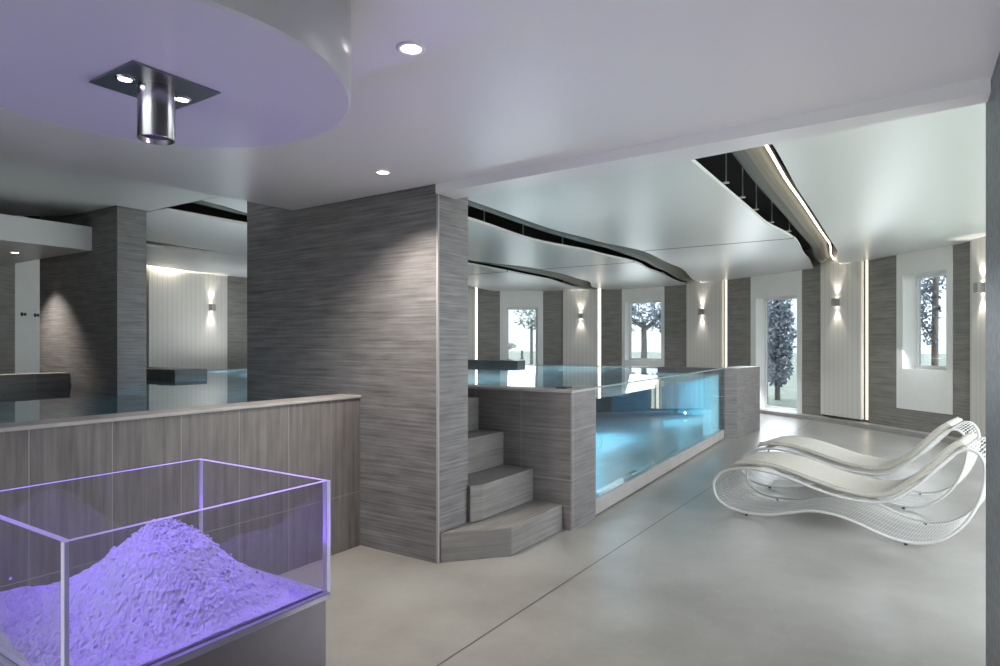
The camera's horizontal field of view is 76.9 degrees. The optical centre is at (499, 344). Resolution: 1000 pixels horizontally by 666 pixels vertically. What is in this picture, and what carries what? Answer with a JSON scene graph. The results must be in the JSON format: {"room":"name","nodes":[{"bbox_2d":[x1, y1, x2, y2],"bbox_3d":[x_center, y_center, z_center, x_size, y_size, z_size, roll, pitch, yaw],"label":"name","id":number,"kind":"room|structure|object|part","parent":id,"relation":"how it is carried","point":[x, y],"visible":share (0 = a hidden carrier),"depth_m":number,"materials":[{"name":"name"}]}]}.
{"room":"spa","nodes":[
{"label":"spa","id":0,"kind":"room"},
{"bbox_2d":[0,372,69,388],"bbox_3d":[-6.735,0.887,5.053,0.300,1.125,5.760,0,0,33],"label":"wall","id":1,"kind":"structure","parent":0,"point":[17,380],"depth_m":7.10,"materials":[{"name":"tile"}]},
{"bbox_2d":[0,214,91,264],"bbox_3d":[-7.148,-1.198,5.320,2.343,0.265,5.760,0,0,33],"label":"ceiling","id":2,"kind":"structure","parent":0,"point":[35,239],"depth_m":6.83,"materials":[{"name":"white paint"}]},
{"bbox_2d":[40,205,145,388],"bbox_3d":[-4.838,-0.220,7.440,1.890,3.340,0.310,0,0,33],"label":"pillar","id":3,"kind":"structure","parent":0,"point":[93,303],"depth_m":7.03,"materials":[{"name":"wood"}]},
{"bbox_2d":[0,157,216,215],"bbox_3d":[-5.549,-1.518,4.493,5.400,0.035,6.070,0,0,33],"label":"ceiling","id":4,"kind":"structure","parent":0,"point":[26,188],"depth_m":6.24,"materials":[{"name":"white paint"}]},
{"bbox_2d":[146,367,206,377],"bbox_3d":[-5.401,0.905,9.836,2.040,1.090,0.500,0,0,33],"label":"wall","id":5,"kind":"structure","parent":0,"point":[165,372],"depth_m":9.29,"materials":[{"name":"tile"}]},
{"bbox_2d":[0,398,359,591],"bbox_3d":[-2.690,0.916,2.147,0.190,1.068,5.880,0,0,33],"label":"wall","id":6,"kind":"structure","parent":0,"point":[278,533],"depth_m":3.47,"materials":[{"name":"wood"}]},
{"bbox_2d":[0,394,360,432],"bbox_3d":[-2.690,0.372,2.147,0.210,0.020,5.880,0,0,33],"label":"trim","id":7,"kind":"structure","parent":6,"relation":"on","point":[80,420],"depth_m":3.38,"materials":[{"name":"stone"}]},
{"bbox_2d":[146,244,473,289],"bbox_3d":[-4.299,-1.518,13.436,2.881,0.035,10.260,0,0,33],"label":"ceiling","id":8,"kind":"structure","parent":0,"point":[195,260],"depth_m":11.18,"materials":[{"name":"white paint"}]},
{"bbox_2d":[146,205,507,274],"bbox_3d":[-2.707,-1.516,10.533,2.885,0.037,7.120,0,0,33],"label":"ceiling","id":9,"kind":"structure","parent":0,"point":[167,225],"depth_m":8.40,"materials":[{"name":"white paint"}]},
{"bbox_2d":[247,184,467,562],"bbox_3d":[-1.174,-0.220,4.870,2.035,3.340,0.340,0,0,33],"label":"pillar","id":10,"kind":"structure","parent":0,"point":[341,296],"depth_m":4.46,"materials":[{"name":"tile"}]},
{"bbox_2d":[436,193,438,563],"bbox_3d":[-0.413,0.198,4.177,0.016,2.505,0.016,0,0,33],"label":"trim","id":11,"kind":"structure","parent":10,"relation":"attached to","point":[437,195],"depth_m":4.17,"materials":[{"name":"grey wood"}]},
{"bbox_2d":[24,144,833,276],"bbox_3d":[0.928,-2.020,11.551,16.000,0.260,14.000,0,0,33],"label":"ceiling slab","id":12,"kind":"structure","parent":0,"point":[715,164],"depth_m":9.12,"materials":[{"name":"black"}]},
{"bbox_2d":[180,196,633,268],"bbox_3d":[-0.489,-1.693,9.091,2.534,0.390,7.130,0,0,33],"label":"ceiling","id":13,"kind":"structure","parent":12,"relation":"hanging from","point":[487,242],"depth_m":10.00,"materials":[{"name":"white paint"}]},
{"bbox_2d":[192,200,598,288],"bbox_3d":[-0.137,-1.619,11.776,0.958,0.219,12.037,0,0,30],"label":"beam","id":14,"kind":"structure","parent":13,"relation":"attached to","point":[579,282],"depth_m":12.89,"materials":[{"name":"grey"}]},
{"bbox_2d":[468,153,792,250],"bbox_3d":[1.330,-1.693,6.882,2.920,0.390,6.400,0,0,33],"label":"ceiling","id":15,"kind":"structure","parent":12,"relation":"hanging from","point":[682,204],"depth_m":7.03,"materials":[{"name":"white paint"}]},
{"bbox_2d":[468,200,694,282],"bbox_3d":[2.087,-1.619,10.577,0.760,0.219,10.826,0,0,30],"label":"beam","id":16,"kind":"structure","parent":15,"relation":"attached to","point":[677,272],"depth_m":9.82,"materials":[{"name":"grey"}]},
{"bbox_3d":[2.139,-1.712,6.002,0.080,0.352,0.040,0,0,33],"label":"hanger rod","id":17,"kind":"part","parent":15,"relation":"part of","materials":[{"name":"silver metal"}]},
{"bbox_3d":[2.520,-1.712,6.588,0.080,0.352,0.040,0,0,33],"label":"hanger rod","id":18,"kind":"part","parent":15,"relation":"part of","materials":[{"name":"silver metal"}]},
{"bbox_3d":[2.902,-1.712,7.175,0.080,0.352,0.040,0,0,33],"label":"hanger rod","id":19,"kind":"part","parent":15,"relation":"part of","materials":[{"name":"silver metal"}]},
{"bbox_2d":[0,215,985,442],"bbox_3d":[-0.222,-0.220,12.963,14.423,3.340,9.767,0,0,-2],"label":"wall","id":20,"kind":"structure","parent":0,"point":[882,410],"depth_m":12.44,"materials":[{"name":"paint"}]},
{"bbox_2d":[15,216,39,372],"bbox_3d":[-7.152,-0.220,9.322,0.300,3.340,0.577,0,0,-4],"label":"wall panel","id":21,"kind":"object","parent":20,"relation":"attached to","point":[27,274],"depth_m":9.34,"materials":[{"name":"white paint"}]},
{"bbox_2d":[147,265,226,369],"bbox_3d":[-6.359,-0.265,12.906,0.070,3.190,1.881,0,0,23],"label":"wall panel","id":22,"kind":"object","parent":20,"relation":"attached to","point":[182,331],"visible":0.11,"depth_m":12.78,"materials":[{"name":"white wood"}]},
{"bbox_2d":[209,304,215,310],"bbox_3d":[-6.086,-0.795,13.332,0.093,0.140,0.100,0,0,23],"label":"wall sconce","id":23,"kind":"object","parent":22,"relation":"attached to","point":[212,307],"visible":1,"depth_m":13.30,"materials":[{"name":"silver metal"}]},
{"bbox_2d":[207,364,657,370],"bbox_3d":[-1.428,0.958,10.986,7.900,0.985,9.350,0,0,33],"label":"trim","id":24,"kind":"structure","parent":20,"relation":"attached to","point":[525,364],"depth_m":13.63,"materials":[{"name":"stone"}]},
{"bbox_2d":[468,286,476,359],"bbox_3d":[-1.194,-0.265,17.323,1.180,3.190,0.132,0,0,-14],"label":"wall panel","id":25,"kind":"object","parent":20,"relation":"attached to","point":[472,294],"visible":0.07,"depth_m":17.36,"materials":[{"name":"white wood"}]},
{"bbox_2d":[500,291,542,364],"bbox_3d":[0.600,-0.220,17.696,1.201,3.340,0.312,0,0,1],"label":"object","id":26,"kind":"structure","parent":20,"relation":"in","point":[509,300],"depth_m":17.54,"materials":[{"name":"white paint"}]},
{"bbox_3d":[0.625,0.160,17.812,0.874,2.420,0.050,0,0,1],"label":"frame","id":27,"kind":"part","parent":26,"relation":"part of","materials":[{"name":"white"}]},
{"bbox_2d":[563,280,600,365],"bbox_3d":[2.247,-0.265,17.305,1.026,3.190,0.132,0,0,16],"label":"wall panel","id":28,"kind":"object","parent":20,"relation":"attached to","point":[581,336],"visible":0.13,"depth_m":17.23,"materials":[{"name":"white wood"}]},
{"bbox_2d":[622,271,663,366],"bbox_3d":[3.839,-0.220,16.669,1.197,3.340,0.312,0,0,37],"label":"window","id":29,"kind":"structure","parent":20,"relation":"in","point":[651,294],"depth_m":16.71,"materials":[{"name":"white paint"}]},
{"bbox_3d":[3.911,-0.385,16.760,1.020,1.590,0.050,0,0,37],"label":"frame","id":30,"kind":"part","parent":29,"relation":"part of","materials":[{"name":"white"}]},
{"bbox_2d":[686,280,726,367],"bbox_3d":[4.954,-0.265,15.097,0.132,3.190,1.164,0,0,-30],"label":"wall panel","id":31,"kind":"object","parent":20,"relation":"attached to","point":[704,333],"visible":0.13,"depth_m":15.02,"materials":[{"name":"white wood"}]},
{"bbox_2d":[698,309,703,314],"bbox_3d":[4.819,-0.795,15.105,0.093,0.140,0.100,0,0,-30],"label":"wall sconce","id":32,"kind":"object","parent":31,"relation":"attached to","point":[700,311],"visible":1,"depth_m":15.07,"materials":[{"name":"silver metal"}]},
{"bbox_2d":[751,270,801,413],"bbox_3d":[5.929,-0.220,13.318,0.312,3.340,1.371,0,0,-22],"label":"door","id":33,"kind":"structure","parent":20,"relation":"in","point":[785,285],"depth_m":13.60,"materials":[{"name":"white paint"}]},
{"bbox_2d":[820,246,867,419],"bbox_3d":[6.375,-0.265,11.665,0.132,3.190,1.034,0,0,-15],"label":"wall panel","id":34,"kind":"object","parent":20,"relation":"attached to","point":[841,326],"visible":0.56,"depth_m":11.62,"materials":[{"name":"white wood"}]},
{"bbox_2d":[831,298,838,305],"bbox_3d":[6.242,-0.795,11.727,0.093,0.140,0.100,0,0,-15],"label":"wall sconce","id":35,"kind":"object","parent":34,"relation":"attached to","point":[835,301],"visible":1,"depth_m":11.69,"materials":[{"name":"silver metal"}]},
{"bbox_2d":[760,409,985,452],"bbox_3d":[4.009,1.413,13.908,3.354,0.075,11.914,0,0,-41],"label":"baseboard","id":36,"kind":"structure","parent":20,"relation":"attached to","point":[895,430],"depth_m":11.04,"materials":[{"name":"stone"}]},
{"bbox_2d":[970,236,985,440],"bbox_3d":[6.732,-0.265,8.719,0.070,3.190,0.638,0,0,9],"label":"wall panel","id":37,"kind":"object","parent":20,"relation":"attached to","point":[977,246],"visible":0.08,"depth_m":8.84,"materials":[{"name":"white wood"}]},
{"bbox_2d":[973,282,984,292],"bbox_3d":[6.654,-0.795,8.747,0.093,0.140,0.100,0,0,9],"label":"wall sconce","id":38,"kind":"object","parent":37,"relation":"attached to","point":[979,287],"visible":1,"depth_m":8.70,"materials":[{"name":"silver metal"}]},
{"bbox_2d":[468,359,524,365],"bbox_3d":[-0.488,0.905,15.298,2.350,1.090,0.350,0,0,33],"label":"wall","id":39,"kind":"structure","parent":0,"point":[470,362],"depth_m":14.82,"materials":[{"name":"tile"}]},
{"bbox_2d":[0,0,999,209],"bbox_3d":[-1.662,-1.180,1.481,5.600,0.240,5.880,0,0,33],"label":"ceiling","id":40,"kind":"structure","parent":0,"point":[496,85],"depth_m":2.56,"materials":[{"name":"white paint"}]},
{"bbox_2d":[0,0,350,146],"bbox_3d":[-1.026,-0.907,1.820,1.160,0.315,1.160,0,0,33],"label":"ceiling","id":41,"kind":"structure","parent":40,"relation":"attached to","point":[280,70],"depth_m":1.68,"materials":[{"name":"grey"}]},
{"bbox_2d":[89,60,219,144],"bbox_3d":[-0.997,-0.672,1.827,0.240,0.156,0.250,0,0,33],"label":"chute","id":42,"kind":"object","parent":41,"relation":"attached to","point":[158,93],"visible":1,"depth_m":1.79,"materials":[{"name":"silver metal"}]},
{"bbox_2d":[114,75,135,82],"bbox_3d":[-1.047,-0.742,1.759,0.052,0.004,0.052,0,0,33],"label":"spotlight","id":43,"kind":"object","parent":42,"relation":"on","point":[118,78],"depth_m":1.76,"materials":[{"name":"white glass"}]},
{"bbox_3d":[-0.997,-0.747,1.827,0.240,0.005,0.250,0,0,33],"label":"mounting plate","id":44,"kind":"part","parent":42,"relation":"part of","materials":[{"name":"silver metal"}]},
{"bbox_2d":[175,96,191,102],"bbox_3d":[-0.961,-0.742,1.905,0.052,0.004,0.052,0,0,33],"label":"spotlight","id":45,"kind":"object","parent":42,"relation":"on","point":[178,99],"depth_m":1.90,"materials":[{"name":"white glass"}]},
{"bbox_2d":[374,170,391,174],"bbox_3d":[-0.717,-1.056,3.860,0.104,0.007,0.104,0,0,33],"label":"recessed light","id":46,"kind":"object","parent":40,"relation":"in","point":[379,172],"visible":1,"depth_m":3.86,"materials":[{"name":"white glass"}]},
{"bbox_2d":[396,41,425,55],"bbox_3d":[-0.318,-1.056,2.249,0.104,0.007,0.104,0,0,33],"label":"recessed light","id":47,"kind":"object","parent":40,"relation":"in","point":[410,48],"visible":1,"depth_m":2.25,"materials":[{"name":"white glass"}]},
{"bbox_2d":[435,77,991,198],"bbox_3d":[0.954,-1.150,3.323,3.221,0.300,0.226,0,0,35],"label":"ceiling beam","id":48,"kind":"structure","parent":40,"relation":"attached to","point":[783,129],"depth_m":3.13,"materials":[{"name":"white paint"}]},
{"bbox_2d":[468,270,588,290],"bbox_3d":[0.263,-1.518,15.614,2.512,0.035,4.914,0,0,27],"label":"ceiling","id":49,"kind":"structure","parent":0,"point":[510,280],"depth_m":15.37,"materials":[{"name":"white paint"}]},
{"bbox_2d":[468,388,595,530],"bbox_3d":[0.144,0.912,5.465,1.300,1.075,0.490,0,0,33],"label":"wall","id":50,"kind":"structure","parent":0,"point":[553,434],"depth_m":5.08,"materials":[{"name":"tile"}]},
{"bbox_2d":[468,384,596,392],"bbox_3d":[0.148,0.365,5.462,1.310,0.019,0.510,0,0,33],"label":"trim","id":51,"kind":"structure","parent":50,"relation":"on","point":[574,389],"depth_m":5.18,"materials":[{"name":"stone"}]},
{"bbox_2d":[556,386,571,388],"bbox_3d":[0.527,0.350,5.184,0.090,0.012,0.125,0,0,33],"label":"fitting","id":52,"kind":"object","parent":51,"relation":"on","point":[561,387],"visible":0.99,"depth_m":5.14,"materials":[{"name":"grey metal"}]},
{"bbox_2d":[541,261,685,289],"bbox_3d":[2.636,-1.518,14.288,2.306,0.035,5.235,0,0,27],"label":"ceiling","id":53,"kind":"structure","parent":0,"point":[636,274],"depth_m":13.79,"materials":[{"name":"white paint"}]},
{"bbox_2d":[277,413,985,665],"bbox_3d":[-1.001,1.510,8.820,14.470,0.120,18.918,0,0,33],"label":"floor","id":54,"kind":"structure","parent":0,"point":[667,574],"depth_m":3.77,"materials":[{"name":"concrete"}]},
{"bbox_2d":[0,458,329,665],"bbox_3d":[-1.006,0.932,1.814,0.686,1.035,0.726,0,0,33],"label":"glass box","id":55,"kind":"object","parent":54,"relation":"on","point":[295,634],"visible":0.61,"depth_m":1.76,"materials":[{"name":"glass"}]},
{"bbox_3d":[-1.198,0.586,1.516,0.654,0.342,0.016,0,0,33],"label":"glass panel","id":56,"kind":"part","parent":55,"relation":"part of","materials":[{"name":"glass"}]},
{"bbox_3d":[-1.287,0.586,1.996,0.016,0.342,0.726,0,0,33],"label":"glass panel","id":57,"kind":"part","parent":55,"relation":"part of","materials":[{"name":"glass"}]},
{"bbox_2d":[0,518,321,665],"bbox_3d":[-1.006,0.629,1.814,0.650,0.254,0.690,0,0,33],"label":"crushed ice","id":58,"kind":"object","parent":55,"relation":"on","point":[168,589],"visible":1,"depth_m":1.66,"materials":[{"name":"grey ice"}]},
{"bbox_3d":[-1.006,0.768,1.814,0.686,0.020,0.726,0,0,33],"label":"plate","id":59,"kind":"part","parent":55,"relation":"part of","materials":[{"name":"grey plastic"}]},
{"bbox_3d":[-0.812,0.586,2.112,0.654,0.342,0.016,0,0,33],"label":"glass panel","id":60,"kind":"part","parent":55,"relation":"part of","materials":[{"name":"glass"}]},
{"bbox_2d":[440,397,561,562],"bbox_3d":[-0.338,0.905,4.818,1.255,1.090,1.114,0,0,33],"label":"stairs","id":61,"kind":"structure","parent":54,"relation":"on","point":[504,518],"depth_m":4.63,"materials":[{"name":"wood"}]},
{"bbox_2d":[596,429,723,514],"bbox_3d":[2.103,1.373,7.555,0.083,0.131,5.155,0,0,31],"label":"trim","id":62,"kind":"structure","parent":54,"relation":"on","point":[606,498],"depth_m":6.63,"materials":[{"name":"stone"}]},
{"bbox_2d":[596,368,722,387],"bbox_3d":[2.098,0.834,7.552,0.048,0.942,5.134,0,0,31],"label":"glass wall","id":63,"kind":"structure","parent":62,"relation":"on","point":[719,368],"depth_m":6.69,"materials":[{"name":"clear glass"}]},
{"bbox_2d":[712,432,985,545],"bbox_3d":[2.827,1.057,5.167,1.931,0.786,0.744,0,0,43],"label":"sun lounger","id":64,"kind":"object","parent":54,"relation":"on","point":[833,478],"visible":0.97,"depth_m":5.05,"materials":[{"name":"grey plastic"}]},
{"bbox_2d":[732,433,976,497],"bbox_3d":[2.836,0.914,5.159,1.659,0.492,0.600,0,0,43],"label":"cushion","id":65,"kind":"object","parent":64,"relation":"on","point":[833,478],"depth_m":5.11,"materials":[{"name":"fabric"}]},
{"bbox_3d":[3.075,1.071,5.428,1.931,0.734,0.023,0,0,43],"label":"rail","id":66,"kind":"part","parent":64,"relation":"part of","materials":[{"name":"grey"}]},
{"bbox_2d":[741,417,980,508],"bbox_3d":[3.463,1.057,6.185,1.931,0.786,0.744,0,0,43],"label":"sun lounger","id":67,"kind":"object","parent":54,"relation":"on","point":[821,449],"visible":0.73,"depth_m":5.99,"materials":[{"name":"grey plastic"}]},
{"bbox_2d":[757,418,962,470],"bbox_3d":[3.471,0.914,6.177,1.659,0.492,0.600,0,0,43],"label":"cushion","id":68,"kind":"object","parent":67,"relation":"on","point":[822,449],"depth_m":6.12,"materials":[{"name":"fabric"}]},
{"bbox_2d":[658,366,759,438],"bbox_3d":[3.506,0.906,10.519,1.330,1.088,1.369,0,0,33],"label":"wall","id":69,"kind":"structure","parent":0,"point":[739,386],"depth_m":9.90,"materials":[{"name":"tile"}]},
{"bbox_2d":[656,373,717,375],"bbox_3d":[2.970,0.934,10.031,0.980,0.969,0.029,0,0,33],"label":"trim","id":70,"kind":"structure","parent":69,"relation":"attached to","point":[656,373],"depth_m":9.98,"materials":[{"name":"tile"}]},
{"bbox_2d":[644,236,812,282],"bbox_3d":[4.607,-1.518,12.006,2.459,0.035,6.037,0,0,26],"label":"ceiling","id":71,"kind":"structure","parent":0,"point":[702,264],"depth_m":10.93,"materials":[{"name":"white paint"}]},
{"bbox_2d":[773,103,985,263],"bbox_3d":[4.586,-1.518,6.953,2.460,0.035,10.058,0,0,33],"label":"ceiling","id":72,"kind":"structure","parent":0,"point":[916,183],"depth_m":5.78,"materials":[{"name":"white paint"}]},
{"bbox_2d":[731,145,833,262],"bbox_3d":[4.003,-1.649,8.353,0.400,0.199,8.284,0,0,31],"label":"beam","id":73,"kind":"structure","parent":72,"relation":"attached to","point":[761,163],"depth_m":6.67,"materials":[{"name":"grey"}]},
{"bbox_2d":[897,408,952,435],"bbox_3d":[6.869,1.250,10.024,0.300,0.400,1.057,0,0,-10],"label":"wall","id":74,"kind":"structure","parent":0,"point":[916,420],"depth_m":10.04,"materials":[{"name":"tile"}]},
{"bbox_2d":[896,245,952,414],"bbox_3d":[6.863,-0.420,10.023,0.312,2.940,1.057,0,0,-10],"label":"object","id":75,"kind":"structure","parent":74,"relation":"in","point":[919,387],"depth_m":10.15,"materials":[{"name":"white paint"}]},
{"bbox_3d":[6.979,-0.380,10.032,0.050,1.540,0.821,0,0,-10],"label":"frame","id":76,"kind":"part","parent":75,"relation":"part of","materials":[{"name":"white"}]},
{"bbox_2d":[986,52,999,665],"bbox_3d":[0.572,0.195,0.079,0.325,2.510,5.955,0,0,33],"label":"wall","id":77,"kind":"structure","parent":0,"point":[993,104],"depth_m":2.44,"materials":[{"name":"stone"}]},
{"bbox_3d":[-2.661,1.434,8.038,8.634,0.028,15.240,0,0,33],"label":"floor","id":78,"kind":"structure","parent":0,"visible":0},
{"bbox_2d":[0,365,718,493],"bbox_3d":[-2.661,0.955,8.038,8.634,0.959,15.240,0,0,33],"label":"pool water","id":79,"kind":"object","parent":78,"relation":"on","point":[639,425],"visible":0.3,"depth_m":6.72,"materials":[{"name":"blue liquid"}]},
{"label":"outside","id":80,"kind":"structure","parent":0,"visible":0},
{"bbox_2d":[509,351,945,407],"bbox_3d":[9.153,1.820,41.728,210.000,0.460,200.000,0,0,33],"label":"ground","id":81,"kind":"structure","parent":80,"point":[788,392],"depth_m":40.89,"materials":[{"name":"white snow"}]},
{"bbox_2d":[509,343,535,358],"bbox_3d":[3.159,0.530,70.053,9.152,2.120,4.007,0,0,9],"label":"trees","id":82,"kind":"object","parent":81,"relation":"on","point":[512,345],"visible":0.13,"depth_m":69.86,"materials":[{"name":"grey plant"}]},
{"bbox_2d":[512,310,535,364],"bbox_3d":[2.528,-1.427,47.957,3.588,6.033,3.235,0,0,33],"label":"tree","id":83,"kind":"object","parent":81,"relation":"on","point":[521,320],"visible":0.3,"depth_m":47.90,"materials":[{"name":"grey plant"}]},
{"bbox_2d":[632,302,660,357],"bbox_3d":[10.054,-2.567,44.206,5.263,8.314,5.471,0,0,-37],"label":"spreading tree","id":84,"kind":"object","parent":81,"relation":"on","point":[642,324],"visible":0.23,"depth_m":43.83,"materials":[{"name":"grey plant"}]},
{"bbox_2d":[768,299,796,399],"bbox_3d":[8.030,-0.678,18.202,1.070,4.536,1.067,0,0,33],"label":"conifer","id":85,"kind":"object","parent":81,"relation":"on","point":[780,315],"visible":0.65,"depth_m":17.98,"materials":[{"name":"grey plant"}]},
{"bbox_2d":[921,276,945,365],"bbox_3d":[10.267,-0.312,15.221,1.159,3.804,1.725,0,0,-36],"label":"tree","id":86,"kind":"object","parent":81,"relation":"on","point":[933,286],"visible":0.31,"depth_m":15.00,"materials":[{"name":"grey plant"}]}
]}

